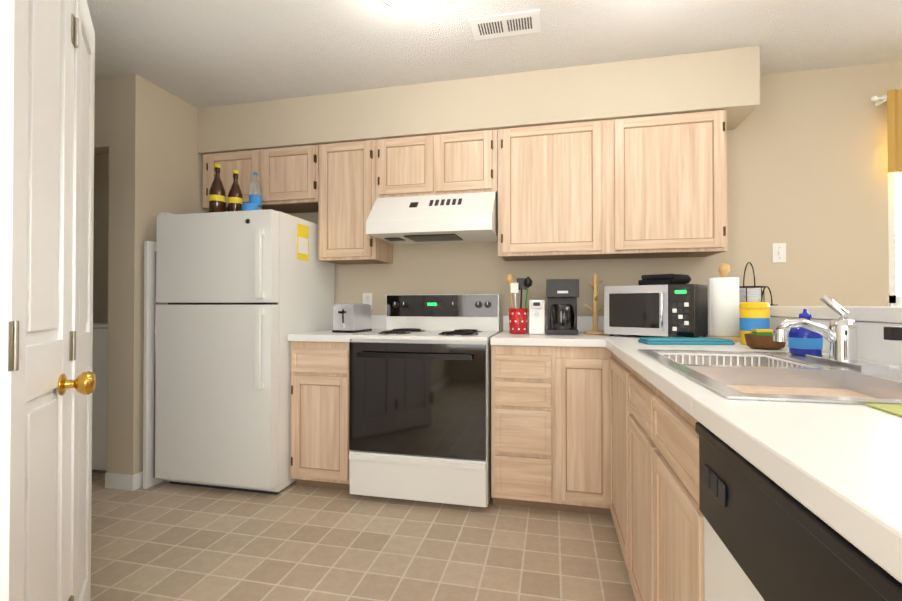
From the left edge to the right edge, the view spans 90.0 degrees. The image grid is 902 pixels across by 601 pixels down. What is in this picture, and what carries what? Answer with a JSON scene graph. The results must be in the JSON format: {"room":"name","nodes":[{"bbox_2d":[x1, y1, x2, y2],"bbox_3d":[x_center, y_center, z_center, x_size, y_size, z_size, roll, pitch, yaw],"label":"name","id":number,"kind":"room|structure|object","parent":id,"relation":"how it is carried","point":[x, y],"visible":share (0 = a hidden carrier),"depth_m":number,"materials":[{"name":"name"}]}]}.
{"room":"kitchen","nodes":[
{"label":"kitchen","id":0,"kind":"room"},
{"bbox_2d":[94,74,157,474],"bbox_3d":[-2.817,-0.110,2.919,2.000,2.440,0.120,0,-1,13],"label":"wall","id":1,"kind":"structure","parent":0,"point":[145,135],"depth_m":2.67,"materials":[{"name":"beige paint"}]},
{"bbox_2d":[158,87,208,214],"bbox_3d":[-1.820,-0.108,3.115,0.140,2.440,0.699,0,-1,13],"label":"wall","id":2,"kind":"structure","parent":0,"point":[180,164],"depth_m":2.96,"materials":[{"name":"beige paint"}]},
{"bbox_2d":[91,470,635,600],"bbox_3d":[-0.359,1.121,0.848,7.700,0.060,4.740,0,-1,13],"label":"floor","id":3,"kind":"structure","parent":0,"point":[165,540],"depth_m":2.00,"materials":[{"name":"tile"}]},
{"bbox_2d":[92,323,107,470],"bbox_3d":[-2.268,0.573,3.210,0.660,1.080,0.620,0,-1,13],"label":"washer","id":4,"kind":"object","parent":3,"relation":"on","point":[99,396],"depth_m":2.89,"materials":[{"name":"white metal"}]},
{"bbox_2d":[143,241,166,488],"bbox_3d":[-1.717,0.381,2.990,0.043,1.460,0.690,0,-1,13],"label":"folding table","id":5,"kind":"object","parent":3,"relation":"on","point":[149,397],"visible":0.21,"depth_m":2.67,"materials":[{"name":"white"}]},
{"bbox_2d":[155,209,334,494],"bbox_3d":[-1.288,0.296,2.915,0.769,1.627,0.780,0,-1,13],"label":"fridge","id":6,"kind":"object","parent":3,"relation":"on","point":[242,294],"visible":1,"depth_m":2.58,"materials":[{"name":"white metal"}]},
{"bbox_2d":[290,342,350,489],"bbox_3d":[-0.690,0.675,2.894,0.394,0.868,0.617,0,-1,13],"label":"base cabinet","id":7,"kind":"object","parent":3,"relation":"on","point":[319,414],"depth_m":2.60,"materials":[{"name":"brown wood"}]},
{"bbox_2d":[288,330,379,341],"bbox_3d":[-0.692,0.219,2.891,0.394,0.040,0.633,0,-1,13],"label":"countertop","id":8,"kind":"structure","parent":7,"relation":"on","point":[324,335],"depth_m":2.60,"materials":[{"name":"white laminate"}]},
{"bbox_2d":[332,296,371,332],"bbox_3d":[-0.607,0.081,2.961,0.173,0.236,0.446,0,-1,13],"label":"toaster","id":9,"kind":"object","parent":8,"relation":"on","point":[351,318],"visible":1,"depth_m":2.78,"materials":[{"name":"silver metal"}]},
{"bbox_2d":[349,294,500,506],"bbox_3d":[-0.125,0.533,2.698,0.770,1.150,0.700,0,-1,13],"label":"stove","id":10,"kind":"object","parent":3,"relation":"on","point":[420,398],"visible":1,"depth_m":2.41,"materials":[{"name":"white glass"}]},
{"bbox_2d":[491,346,551,509],"bbox_3d":[0.427,0.673,2.643,0.309,0.868,0.617,0,-1,13],"label":"base cabinet","id":11,"kind":"object","parent":3,"relation":"on","point":[521,376],"depth_m":2.35,"materials":[{"name":"brown wood"}]},
{"bbox_2d":[490,330,739,345],"bbox_3d":[0.894,0.216,2.534,1.268,0.040,0.633,0,-1,13],"label":"countertop","id":12,"kind":"structure","parent":11,"relation":"on","point":[504,338],"depth_m":2.35,"materials":[{"name":"white laminate"}]},
{"bbox_2d":[506,274,532,333],"bbox_3d":[0.402,0.019,2.666,0.160,0.355,0.113,0,-1,13],"label":"utensil crock","id":13,"kind":"object","parent":12,"relation":"on","point":[517,320],"visible":1,"depth_m":2.63,"materials":[{"name":"red ceramic"}]},
{"bbox_2d":[529,300,544,333],"bbox_3d":[0.507,0.096,2.657,0.090,0.200,0.140,0,-1,13],"label":"can opener","id":14,"kind":"object","parent":12,"relation":"on","point":[536,316],"visible":1,"depth_m":2.62,"materials":[{"name":"white plastic"}]},
{"bbox_2d":[546,279,578,334],"bbox_3d":[0.648,0.038,2.625,0.180,0.315,0.261,0,-1,13],"label":"coffee maker","id":15,"kind":"object","parent":12,"relation":"on","point":[562,295],"visible":0.98,"depth_m":2.55,"materials":[{"name":"black plastic"}]},
{"bbox_2d":[584,274,603,333],"bbox_3d":[0.852,0.019,2.667,0.130,0.355,0.130,0,-1,13],"label":"mug tree","id":16,"kind":"object","parent":12,"relation":"on","point":[595,294],"visible":0.94,"depth_m":2.66,"materials":[{"name":"brown wood"}]},
{"bbox_2d":[604,284,707,337],"bbox_3d":[1.105,0.058,2.433,0.450,0.272,0.367,0,-1,43],"label":"microwave","id":17,"kind":"object","parent":12,"relation":"on","point":[676,310],"visible":0.98,"depth_m":2.30,"materials":[{"name":"black plastic"}]},
{"bbox_2d":[638,274,690,284],"bbox_3d":[1.123,-0.108,2.393,0.247,0.056,0.226,0,-1,13],"label":"oven mitt","id":18,"kind":"object","parent":17,"relation":"on","point":[662,279],"visible":0.83,"depth_m":2.31,"materials":[{"name":"black fabric"}]},
{"bbox_2d":[552,346,599,513],"bbox_3d":[0.725,0.672,2.576,0.301,0.868,0.617,0,-1,13],"label":"base cabinet","id":19,"kind":"object","parent":3,"relation":"on","point":[575,369],"depth_m":2.29,"materials":[{"name":"brown wood"}]},
{"bbox_2d":[600,346,627,569],"bbox_3d":[1.042,0.666,1.869,0.723,0.868,0.663,0,-1,13],"label":"base cabinet","id":20,"kind":"object","parent":3,"relation":"on","point":[601,424],"depth_m":2.05,"materials":[{"name":"brown wood"}]},
{"bbox_2d":[628,370,643,600],"bbox_3d":[0.950,0.661,1.399,0.695,0.868,0.556,0,-1,13],"label":"base cabinet","id":21,"kind":"object","parent":3,"relation":"on","point":[633,379],"depth_m":1.57,"materials":[{"name":"brown wood"}]},
{"bbox_2d":[640,378,704,600],"bbox_3d":[0.862,0.657,1.004,0.695,0.868,0.485,0,-1,13],"label":"base cabinet","id":22,"kind":"object","parent":3,"relation":"on","point":[671,519],"depth_m":1.10,"materials":[{"name":"brown wood"}]},
{"bbox_2d":[604,338,901,583],"bbox_3d":[0.747,0.197,0.570,0.693,0.040,3.264,0,-1,13],"label":"countertop","id":23,"kind":"structure","parent":22,"relation":"on","point":[842,461],"depth_m":0.56,"materials":[{"name":"white laminate"}]},
{"bbox_2d":[638,337,734,344],"bbox_3d":[1.035,0.179,1.999,0.360,0.022,0.130,0,-1,5],"label":"towel","id":24,"kind":"object","parent":23,"relation":"on","point":[684,341],"visible":1,"depth_m":1.94,"materials":[{"name":"teal fabric"}]},
{"bbox_2d":[706,263,739,340],"bbox_3d":[1.323,0.006,2.182,0.156,0.372,0.156,0,-1,13],"label":"paper towel","id":25,"kind":"object","parent":23,"relation":"on","point":[723,308],"visible":0.9,"depth_m":2.13,"materials":[{"name":"white paper"}]},
{"bbox_2d":[739,302,769,344],"bbox_3d":[1.311,0.097,1.948,0.110,0.184,0.110,0,-1,13],"label":"tub","id":26,"kind":"object","parent":23,"relation":"on","point":[754,315],"visible":0.75,"depth_m":1.91,"materials":[{"name":"yellow plastic"}]},
{"bbox_2d":[744,329,785,349],"bbox_3d":[1.228,0.150,1.762,0.139,0.075,0.137,0,-1,13],"label":"bowl","id":27,"kind":"object","parent":23,"relation":"on","point":[758,338],"visible":0.77,"depth_m":1.73,"materials":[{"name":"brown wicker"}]},
{"bbox_2d":[636,346,901,404],"bbox_3d":[0.880,0.269,1.192,0.570,0.184,0.890,0,-1,13],"label":"sink","id":28,"kind":"object","parent":23,"relation":"in","point":[781,375],"depth_m":1.17,"materials":[{"name":"silver metal"}]},
{"bbox_2d":[788,309,822,355],"bbox_3d":[1.166,0.103,1.484,0.091,0.152,0.091,0,-1,13],"label":"dish soap bottle","id":29,"kind":"object","parent":23,"relation":"on","point":[802,342],"visible":0.65,"depth_m":1.45,"materials":[{"name":"blue plastic"}]},
{"bbox_2d":[772,294,901,373],"bbox_3d":[1.023,0.079,1.224,0.204,0.196,0.399,0,-1,13],"label":"faucet","id":30,"kind":"object","parent":23,"relation":"on","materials":[{"name":"silver metal"}]},
{"bbox_2d":[866,403,901,416],"bbox_3d":[0.867,0.175,0.586,0.390,0.003,0.288,0,-1,13],"label":"dish towel","id":31,"kind":"object","parent":23,"relation":"on","point":[894,409],"visible":1,"depth_m":0.74,"materials":[{"name":"yellow fabric"}]},
{"bbox_2d":[695,422,901,600],"bbox_3d":[0.523,0.654,0.516,0.312,0.866,0.606,0,-1,13],"label":"dishwasher","id":32,"kind":"object","parent":3,"relation":"on","point":[766,538],"visible":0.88,"depth_m":0.57,"materials":[{"name":"black plastic"}]},
{"bbox_2d":[87,0,901,107],"bbox_3d":[-0.359,-1.379,0.872,7.700,0.060,4.740,0,-1,13],"label":"ceiling","id":33,"kind":"structure","parent":0,"point":[203,53],"depth_m":2.31,"materials":[{"name":"white paint"}]},
{"bbox_2d":[383,0,448,12],"bbox_3d":[-0.152,-1.298,1.880,0.370,0.082,0.370,0,-1,13],"label":"ceiling light","id":34,"kind":"object","parent":33,"relation":"attached to","point":[416,6],"visible":1,"depth_m":1.94,"materials":[{"name":"white glass"}]},
{"bbox_2d":[198,45,759,154],"bbox_3d":[-0.029,-1.175,2.904,3.449,0.309,0.344,0,-1,13],"label":"soffit beam","id":35,"kind":"structure","parent":33,"relation":"attached to","point":[728,80],"depth_m":2.65,"materials":[{"name":"beige paint"}]},
{"bbox_2d":[469,9,540,39],"bbox_3d":[0.265,-1.332,2.187,0.330,0.008,0.170,0,-1,13],"label":"ceiling vent","id":36,"kind":"object","parent":33,"relation":"in","point":[508,24],"visible":1,"depth_m":2.17,"materials":[{"name":"white metal"}]},
{"bbox_2d":[93,61,901,331],"bbox_3d":[0.146,-0.108,3.104,7.700,2.440,0.140,0,-1,13],"label":"wall","id":37,"kind":"structure","parent":0,"point":[807,167],"depth_m":2.64,"materials":[{"name":"beige paint"}]},
{"bbox_2d":[203,149,286,213],"bbox_3d":[-1.435,-0.829,3.219,0.528,0.374,0.338,0,-1,13],"label":"upper cabinet","id":38,"kind":"object","parent":37,"relation":"attached to","point":[247,162],"depth_m":3.06,"materials":[{"name":"brown wood"}]},
{"bbox_2d":[267,144,318,213],"bbox_3d":[-1.067,-0.830,3.136,0.478,0.374,0.338,0,-1,13],"label":"upper cabinet","id":39,"kind":"object","parent":37,"relation":"attached to","point":[292,172],"depth_m":2.97,"materials":[{"name":"brown wood"}]},
{"bbox_2d":[315,140,392,264],"bbox_3d":[-0.638,-0.639,3.038,0.397,0.758,0.338,0,-1,13],"label":"upper cabinet","id":40,"kind":"object","parent":37,"relation":"attached to","point":[345,204],"depth_m":2.88,"materials":[{"name":"brown wood"}]},
{"bbox_2d":[363,293,371,308],"bbox_3d":[-0.593,0.004,3.192,0.070,0.114,0.008,0,-1,13],"label":"electrical outlet plate","id":41,"kind":"object","parent":37,"relation":"attached to","point":[369,300],"visible":0.56,"depth_m":3.19,"materials":[{"name":"white plastic"}]},
{"bbox_2d":[375,133,446,200],"bbox_3d":[-0.224,-0.831,2.946,0.445,0.374,0.338,0,-1,13],"label":"upper cabinet","id":42,"kind":"object","parent":37,"relation":"attached to","point":[413,165],"depth_m":2.78,"materials":[{"name":"brown wood"}]},
{"bbox_2d":[366,192,497,244],"bbox_3d":[-0.084,-0.514,2.829,0.750,0.258,0.496,0,-1,13],"label":"range hood","id":43,"kind":"object","parent":37,"relation":"attached to","point":[451,218],"visible":0.98,"depth_m":2.65,"materials":[{"name":"white metal"}]},
{"bbox_2d":[447,129,498,193],"bbox_3d":[0.093,-0.832,2.875,0.439,0.374,0.338,0,-1,13],"label":"upper cabinet","id":44,"kind":"object","parent":37,"relation":"attached to","point":[472,156],"depth_m":2.70,"materials":[{"name":"brown wood"}]},
{"bbox_2d":[371,315,603,329],"bbox_3d":[0.381,0.150,2.965,2.456,0.100,0.019,0,-1,13],"label":"backsplash","id":45,"kind":"structure","parent":37,"relation":"attached to","point":[378,322],"depth_m":2.90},
{"bbox_2d":[497,119,610,260],"bbox_3d":[0.614,-0.641,2.756,0.622,0.758,0.338,0,-1,13],"label":"upper cabinet","id":46,"kind":"object","parent":37,"relation":"attached to","point":[554,196],"depth_m":2.60,"materials":[{"name":"brown wood"}]},
{"bbox_2d":[607,110,726,258],"bbox_3d":[1.212,-0.642,2.622,0.605,0.758,0.338,0,-1,13],"label":"upper cabinet","id":47,"kind":"object","parent":37,"relation":"attached to","point":[641,187],"depth_m":2.46,"materials":[{"name":"brown wood"}]},
{"bbox_2d":[772,243,785,262],"bbox_3d":[1.914,-0.278,2.628,0.070,0.114,0.014,0,-1,13],"label":"switch plate","id":48,"kind":"object","parent":37,"relation":"attached to","point":[778,252],"visible":1,"depth_m":2.63,"materials":[{"name":"white plastic"}]},
{"bbox_2d":[871,89,901,172],"bbox_3d":[2.861,-0.920,2.379,1.120,0.450,0.096,0,-1,13],"label":"valance curtain","id":49,"kind":"object","parent":37,"relation":"attached to","point":[893,98],"visible":1,"depth_m":2.44,"materials":[{"name":"yellow fabric"}]},
{"bbox_2d":[887,172,901,306],"bbox_3d":[2.891,-0.455,2.462,0.920,1.000,0.145,0,-1,13],"label":"window","id":50,"kind":"structure","parent":37,"relation":"in","point":[895,229],"depth_m":2.53,"materials":[{"name":"white glass"}]},
{"bbox_2d":[770,316,901,323],"bbox_3d":[1.225,0.575,0.784,0.100,1.030,3.899,0,-1,13],"label":"wall","id":51,"kind":"structure","parent":0,"point":[831,319],"depth_m":1.61,"materials":[{"name":"beige paint"}]},
{"bbox_2d":[739,306,901,322],"bbox_3d":[1.225,0.036,0.789,0.150,0.045,3.899,0,-1,13],"label":"countertop","id":52,"kind":"structure","parent":51,"relation":"on","point":[881,314],"depth_m":1.47,"materials":[{"name":"white laminate"}]},
{"bbox_2d":[739,262,777,305],"bbox_3d":[1.566,-0.090,2.310,0.146,0.231,0.331,0,-1,13],"label":"caddy","id":53,"kind":"object","parent":52,"relation":"on","point":[749,293],"visible":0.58,"depth_m":2.35,"materials":[{"name":"black metal"}]},
{"bbox_3d":[-1.531,-0.138,-0.070,0.120,2.440,2.410,0,-1,13],"label":"wall","id":54,"kind":"structure","parent":0,"visible":0},
{"bbox_2d":[0,0,95,600],"bbox_3d":[-1.075,0.072,1.212,0.537,2.020,0.619,0,-1,13],"label":"bifold door","id":55,"kind":"structure","parent":54,"relation":"in","point":[47,91],"depth_m":1.08,"materials":[{"name":"white paint"}]},
{"bbox_3d":[-0.374,-0.130,0.792,7.980,2.440,4.880,0,-1,13],"label":"wall","id":56,"kind":"structure","parent":0,"visible":0},
{"bbox_2d":[128,471,142,490],"bbox_3d":[-1.761,1.066,3.023,0.014,0.090,0.831,0,-1,13],"label":"baseboard","id":57,"kind":"structure","parent":56,"relation":"attached to","point":[135,481],"depth_m":2.63,"materials":[{"name":"white wood"}]}
]}

